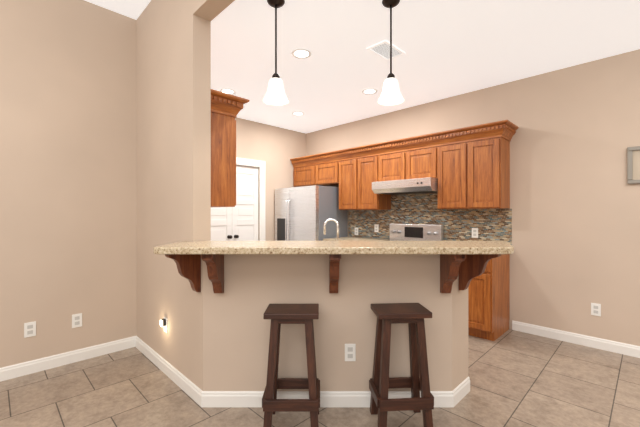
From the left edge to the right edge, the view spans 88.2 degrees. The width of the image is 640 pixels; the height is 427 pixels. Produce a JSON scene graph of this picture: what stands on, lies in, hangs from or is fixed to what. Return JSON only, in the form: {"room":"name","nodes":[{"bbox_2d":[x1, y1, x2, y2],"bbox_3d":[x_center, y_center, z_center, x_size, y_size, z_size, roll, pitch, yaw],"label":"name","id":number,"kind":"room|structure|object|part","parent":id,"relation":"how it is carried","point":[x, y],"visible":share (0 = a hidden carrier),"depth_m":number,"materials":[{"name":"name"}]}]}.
{"room":"kitchen","nodes":[
{"label":"kitchen","id":0,"kind":"room"},
{"bbox_2d":[0,0,135,367],"bbox_3d":[-3.235,-0.320,1.821,0.130,3.200,4.000,0,0,45],"label":"wall","id":1,"kind":"structure","parent":0,"point":[67,159],"depth_m":2.80,"materials":[{"name":"beige paint"}]},
{"bbox_2d":[24,321,35,337],"bbox_3d":[-2.319,0.928,2.640,0.007,0.116,0.072,0,0,45],"label":"electrical outlet","id":2,"kind":"object","parent":1,"relation":"attached to","point":[29,329],"visible":1,"depth_m":2.64,"materials":[{"name":"white plastic"}]},
{"bbox_2d":[0,337,131,381],"bbox_3d":[-3.174,1.230,1.781,0.013,0.100,3.970,0,0,45],"label":"baseboard","id":3,"kind":"structure","parent":1,"relation":"attached to","point":[29,367],"depth_m":2.78,"materials":[{"name":"white wood"}]},
{"bbox_2d":[72,313,81,327],"bbox_3d":[-2.102,0.927,2.856,0.007,0.116,0.072,0,0,45],"label":"electrical outlet","id":4,"kind":"object","parent":1,"relation":"attached to","point":[76,320],"visible":1,"depth_m":2.85,"materials":[{"name":"white plastic"}]},
{"bbox_2d":[85,0,150,19],"bbox_3d":[-0.689,-1.895,-0.739,7.350,0.050,4.280,0,0,45],"label":"ceiling","id":5,"kind":"structure","parent":0,"point":[133,9],"depth_m":2.97,"materials":[{"name":"paint"}]},
{"bbox_2d":[136,0,234,381],"bbox_3d":[0.442,-0.320,1.064,8.300,3.200,0.130,0,0,45],"label":"wall","id":6,"kind":"structure","parent":0,"point":[173,121],"depth_m":2.57,"materials":[{"name":"beige paint"}]},
{"bbox_2d":[160,317,167,332],"bbox_3d":[-1.252,0.895,2.637,0.072,0.116,0.040,0,0,45],"label":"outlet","id":7,"kind":"object","parent":6,"relation":"attached to","point":[164,322],"visible":1,"depth_m":2.63,"materials":[{"name":"white plastic"}]},
{"bbox_3d":[-1.240,0.895,2.649,0.072,0.116,0.006,0,0,45],"label":"plate","id":8,"kind":"part","parent":7,"relation":"part of","materials":[{"name":"white plastic"}]},
{"bbox_2d":[132,336,203,406],"bbox_3d":[-1.269,1.230,2.673,1.385,0.100,0.013,0,0,45],"label":"baseboard","id":9,"kind":"structure","parent":6,"relation":"attached to","point":[201,398],"depth_m":2.54,"materials":[{"name":"white wood"}]},
{"bbox_2d":[211,89,249,207],"bbox_3d":[-1.139,-0.500,3.018,1.172,0.890,0.395,0,0,45],"label":"upper cabinet","id":10,"kind":"object","parent":6,"relation":"attached to","point":[226,108],"visible":0.4,"depth_m":2.66,"materials":[{"name":"brown wood"}]},
{"bbox_2d":[235,117,305,240],"bbox_3d":[-1.351,-0.320,5.035,0.150,3.200,2.950,0,0,45],"label":"wall","id":11,"kind":"structure","parent":0,"point":[276,149],"depth_m":5.47,"materials":[{"name":"beige paint"}]},
{"bbox_2d":[211,165,257,240],"bbox_3d":[-1.316,0.266,4.972,0.108,2.012,0.950,0,0,45],"label":"closet door","id":12,"kind":"structure","parent":11,"relation":"in","point":[240,218],"depth_m":5.10,"materials":[{"name":"white wood"}]},
{"bbox_3d":[-1.302,0.350,4.958,0.070,0.054,0.164,0,0,45],"label":"closet door knobs","id":13,"kind":"part","parent":12,"relation":"part of","materials":[{"name":"black metal"}]},
{"bbox_2d":[236,157,265,240],"bbox_3d":[-1.304,0.215,4.960,0.022,2.130,1.170,0,0,45],"label":"door frame","id":14,"kind":"structure","parent":11,"relation":"attached to","point":[261,165],"depth_m":5.31,"materials":[{"name":"white wood"}]},
{"bbox_2d":[0,329,639,426],"bbox_3d":[0.078,1.330,0.700,8.600,0.100,7.700,0,0,45],"label":"floor","id":15,"kind":"structure","parent":0,"point":[520,379],"depth_m":2.30,"materials":[{"name":"tile"}]},
{"bbox_2d":[262,304,319,426],"bbox_3d":[-0.168,0.930,2.020,0.338,0.700,0.262,0,0,0],"label":"stool","id":16,"kind":"object","parent":15,"relation":"on","point":[278,315],"visible":1,"depth_m":1.92,"materials":[{"name":"brown wood"}]},
{"bbox_3d":[-0.168,0.597,2.020,0.378,0.034,0.378,0,0,45],"label":"seat","id":17,"kind":"part","parent":16,"relation":"part of","materials":[{"name":"brown wood"}]},
{"bbox_2d":[275,185,346,240],"bbox_3d":[-0.176,0.435,5.375,0.970,1.690,0.784,0,0,45],"label":"fridge","id":18,"kind":"object","parent":15,"relation":"on","point":[303,213],"visible":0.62,"depth_m":5.06,"materials":[{"name":"grey metal"}]},
{"bbox_2d":[369,303,433,426],"bbox_3d":[0.492,0.930,2.030,0.338,0.700,0.262,0,0,-4],"label":"stool","id":19,"kind":"object","parent":15,"relation":"on","point":[413,316],"visible":1,"depth_m":1.95,"materials":[{"name":"brown wood"}]},
{"bbox_3d":[0.492,0.597,2.030,0.372,0.034,0.382,0,0,45],"label":"seat","id":20,"kind":"part","parent":19,"relation":"part of","materials":[{"name":"brown wood"}]},
{"bbox_2d":[384,224,443,240],"bbox_3d":[1.057,0.713,4.196,0.750,1.135,0.691,0,0,45],"label":"range","id":21,"kind":"object","parent":15,"relation":"on","point":[411,232],"visible":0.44,"depth_m":4.36,"materials":[{"name":"grey metal"}]},
{"bbox_2d":[468,254,509,340],"bbox_3d":[1.739,0.846,3.600,0.432,0.868,0.590,0,0,45],"label":"base cabinet","id":22,"kind":"object","parent":15,"relation":"on","point":[489,303],"depth_m":3.35,"materials":[{"name":"brown wood"}]},
{"bbox_2d":[323,237,389,240],"bbox_3d":[0.540,0.390,4.784,0.798,0.040,0.610,0,0,45],"label":"countertop","id":23,"kind":"structure","parent":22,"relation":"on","point":[340,238],"depth_m":4.70,"materials":[{"name":"beige stone"}]},
{"bbox_2d":[323,218,338,240],"bbox_3d":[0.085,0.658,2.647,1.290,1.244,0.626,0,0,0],"label":"faucet","id":24,"kind":"object","parent":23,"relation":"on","point":[324,225],"depth_m":2.49,"materials":[{"name":"silver metal"}]},
{"bbox_2d":[193,254,467,390],"bbox_3d":[0.096,0.758,2.344,1.320,1.043,1.450,0,0,45],"label":"wall","id":25,"kind":"structure","parent":0,"point":[231,331],"depth_m":2.19,"materials":[{"name":"beige paint"}]},
{"bbox_2d":[153,241,513,292],"bbox_3d":[0.165,0.361,2.135,2.311,0.332,0.491,0,0,0],"label":"bar","id":26,"kind":"object","parent":25,"relation":"on","point":[468,261],"visible":1,"depth_m":2.04,"materials":[{"name":"stone"}]},
{"bbox_2d":[204,376,469,406],"bbox_3d":[0.160,1.230,2.293,1.183,0.100,1.430,0,0,45],"label":"baseboard","id":27,"kind":"structure","parent":25,"relation":"attached to","point":[211,398],"depth_m":2.18,"materials":[{"name":"white wood"}]},
{"bbox_2d":[345,344,355,360],"bbox_3d":[0.200,0.922,2.188,0.072,0.116,0.007,0,0,0],"label":"outlet","id":28,"kind":"object","parent":25,"relation":"attached to","point":[350,352],"visible":1,"depth_m":2.19,"materials":[{"name":"white plastic"}]},
{"bbox_2d":[211,0,639,132],"bbox_3d":[1.584,-1.490,2.206,8.300,0.060,3.100,0,0,45],"label":"ceiling","id":29,"kind":"structure","parent":0,"point":[450,48],"depth_m":2.88,"materials":[{"name":"paint"}]},
{"bbox_2d":[220,89,235,93],"bbox_3d":[-1.103,-1.456,3.946,0.184,0.005,0.184,0,0,45],"label":"recessed light","id":30,"kind":"object","parent":29,"relation":"in","point":[229,91],"visible":0.85,"depth_m":3.94,"materials":[{"name":"white"}]},
{"bbox_2d":[262,0,289,105],"bbox_3d":[-0.303,-1.113,2.270,0.187,0.692,0.187,0,0,45],"label":"pendant light","id":31,"kind":"object","parent":29,"relation":"hanging from","point":[275,95],"visible":1,"depth_m":2.25,"materials":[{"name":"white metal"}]},
{"bbox_3d":[-0.303,-0.847,2.270,0.187,0.159,0.187,0,0,45],"label":"lamp shade","id":32,"kind":"part","parent":31,"relation":"part of","materials":[{"name":"white glass"}]},
{"bbox_2d":[292,112,303,115],"bbox_3d":[-0.318,-1.456,4.815,0.184,0.005,0.184,0,0,45],"label":"recessed light","id":33,"kind":"object","parent":29,"relation":"in","point":[298,113],"visible":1,"depth_m":4.81,"materials":[{"name":"white"}]},
{"bbox_2d":[291,49,310,58],"bbox_3d":[-0.170,-1.456,3.012,0.184,0.005,0.184,0,0,45],"label":"recessed light","id":34,"kind":"object","parent":29,"relation":"in","point":[301,53],"visible":1,"depth_m":3.00,"materials":[{"name":"white"}]},
{"bbox_2d":[362,89,376,94],"bbox_3d":[0.594,-1.456,3.946,0.184,0.005,0.184,0,0,45],"label":"recessed light","id":35,"kind":"object","parent":29,"relation":"in","point":[369,91],"visible":1,"depth_m":3.94,"materials":[{"name":"white"}]},
{"bbox_2d":[366,40,405,60],"bbox_3d":[0.594,-1.454,2.956,0.200,0.011,0.320,0,0,45],"label":"ceiling vent","id":36,"kind":"object","parent":29,"relation":"in","point":[370,49],"visible":0.9,"depth_m":2.94,"materials":[{"name":"white metal"}]},
{"bbox_2d":[377,0,404,105],"bbox_3d":[0.488,-1.113,2.270,0.187,0.692,0.187,0,0,45],"label":"pendant light","id":37,"kind":"object","parent":29,"relation":"hanging from","point":[391,95],"visible":0.98,"depth_m":2.25,"materials":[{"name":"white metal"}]},
{"bbox_3d":[0.488,-0.847,2.270,0.187,0.159,0.187,0,0,45],"label":"lamp shade","id":38,"kind":"part","parent":37,"relation":"part of","materials":[{"name":"white glass"}]},
{"bbox_2d":[306,49,639,345],"bbox_3d":[2.627,-0.320,3.249,8.300,3.200,0.150,0,0,45],"label":"wall","id":39,"kind":"structure","parent":0,"point":[574,201],"depth_m":3.30,"materials":[{"name":"beige paint"}]},
{"bbox_2d":[291,156,321,186],"bbox_3d":[-0.138,-0.705,5.673,0.622,0.480,0.328,0,0,45],"label":"upper cabinet","id":40,"kind":"object","parent":39,"relation":"attached to","point":[305,171],"depth_m":5.54,"materials":[{"name":"brown wood"}]},
{"bbox_3d":[0.823,-0.873,4.666,3.406,0.145,0.395,0,0,45],"label":"crown","id":41,"kind":"part","parent":40,"relation":"part of","materials":[{"name":"brown wood"}]},
{"bbox_2d":[318,152,337,185],"bbox_3d":[0.190,-0.705,5.346,0.572,0.480,0.328,0,0,45],"label":"upper cabinet","id":42,"kind":"object","parent":39,"relation":"attached to","point":[328,161],"depth_m":5.18,"materials":[{"name":"brown wood"}]},
{"bbox_2d":[338,148,361,209],"bbox_3d":[0.545,-0.500,4.991,0.432,0.890,0.328,0,0,45],"label":"upper cabinet","id":43,"kind":"object","parent":39,"relation":"attached to","point":[350,159],"depth_m":4.86,"materials":[{"name":"brown wood"}]},
{"bbox_2d":[362,144,390,209],"bbox_3d":[0.756,-0.500,4.780,0.432,0.890,0.328,0,0,45],"label":"upper cabinet","id":44,"kind":"object","parent":39,"relation":"attached to","point":[370,201],"depth_m":4.61,"materials":[{"name":"brown wood"}]},
{"bbox_2d":[378,137,409,181],"bbox_3d":[1.080,-0.682,4.455,0.487,0.525,0.328,0,0,45],"label":"upper cabinet","id":45,"kind":"object","parent":39,"relation":"attached to","point":[394,155],"depth_m":4.32,"materials":[{"name":"brown wood"}]},
{"bbox_2d":[372,177,437,194],"bbox_3d":[1.150,-0.341,4.276,0.830,0.154,0.485,0,0,45],"label":"range hood","id":46,"kind":"object","parent":39,"relation":"attached to","point":[414,186],"visible":0.92,"depth_m":4.07,"materials":[{"name":"silver metal"}]},
{"bbox_2d":[410,132,437,178],"bbox_3d":[1.330,-0.682,4.206,0.487,0.525,0.328,0,0,45],"label":"upper cabinet","id":47,"kind":"object","parent":39,"relation":"attached to","point":[423,149],"depth_m":4.02,"materials":[{"name":"brown wood"}]},
{"bbox_2d":[348,193,511,244],"bbox_3d":[1.288,0.067,4.477,2.350,0.666,0.007,0,0,45],"label":"backsplash","id":48,"kind":"structure","parent":39,"relation":"attached to","point":[489,224],"depth_m":4.30,"materials":[{"name":"tile"}]},
{"bbox_2d":[374,224,378,231],"bbox_3d":[0.841,0.220,4.914,0.072,0.116,0.007,0,0,45],"label":"outlet","id":49,"kind":"object","parent":48,"relation":"attached to","point":[376,227],"visible":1,"depth_m":4.91,"materials":[{"name":"white plastic"}]},
{"bbox_2d":[472,228,477,237],"bbox_3d":[1.838,0.230,3.917,0.072,0.116,0.007,0,0,45],"label":"outlet","id":50,"kind":"object","parent":48,"relation":"attached to","point":[474,232],"visible":1,"depth_m":3.91,"materials":[{"name":"white plastic"}]},
{"bbox_2d":[438,126,481,208],"bbox_3d":[1.650,-0.500,3.886,0.417,0.890,0.328,0,0,45],"label":"upper cabinet","id":51,"kind":"object","parent":39,"relation":"attached to","point":[468,167],"depth_m":3.75,"materials":[{"name":"brown wood"}]},
{"bbox_2d":[474,121,509,208],"bbox_3d":[1.846,-0.500,3.690,0.407,0.890,0.328,0,0,45],"label":"upper cabinet","id":52,"kind":"object","parent":39,"relation":"attached to","point":[491,141],"depth_m":3.52,"materials":[{"name":"brown wood"}]},
{"bbox_2d":[512,320,639,357],"bbox_3d":[3.752,1.230,2.010,4.615,0.100,0.013,0,0,45],"label":"baseboard","id":53,"kind":"structure","parent":39,"relation":"attached to","point":[603,344],"depth_m":3.22,"materials":[{"name":"white wood"}]},
{"bbox_2d":[591,303,600,315],"bbox_3d":[2.625,0.914,3.140,0.072,0.116,0.007,0,0,45],"label":"electrical outlet","id":54,"kind":"object","parent":39,"relation":"attached to","point":[595,309],"visible":1,"depth_m":3.14,"materials":[{"name":"white plastic"}]},
{"bbox_2d":[627,146,639,183],"bbox_3d":[2.887,-0.430,2.862,0.325,0.330,0.028,0,0,45],"label":"picture frame","id":55,"kind":"object","parent":39,"relation":"attached to","point":[633,165],"visible":0.98,"depth_m":2.95,"materials":[{"name":"silver metal"}]}
]}

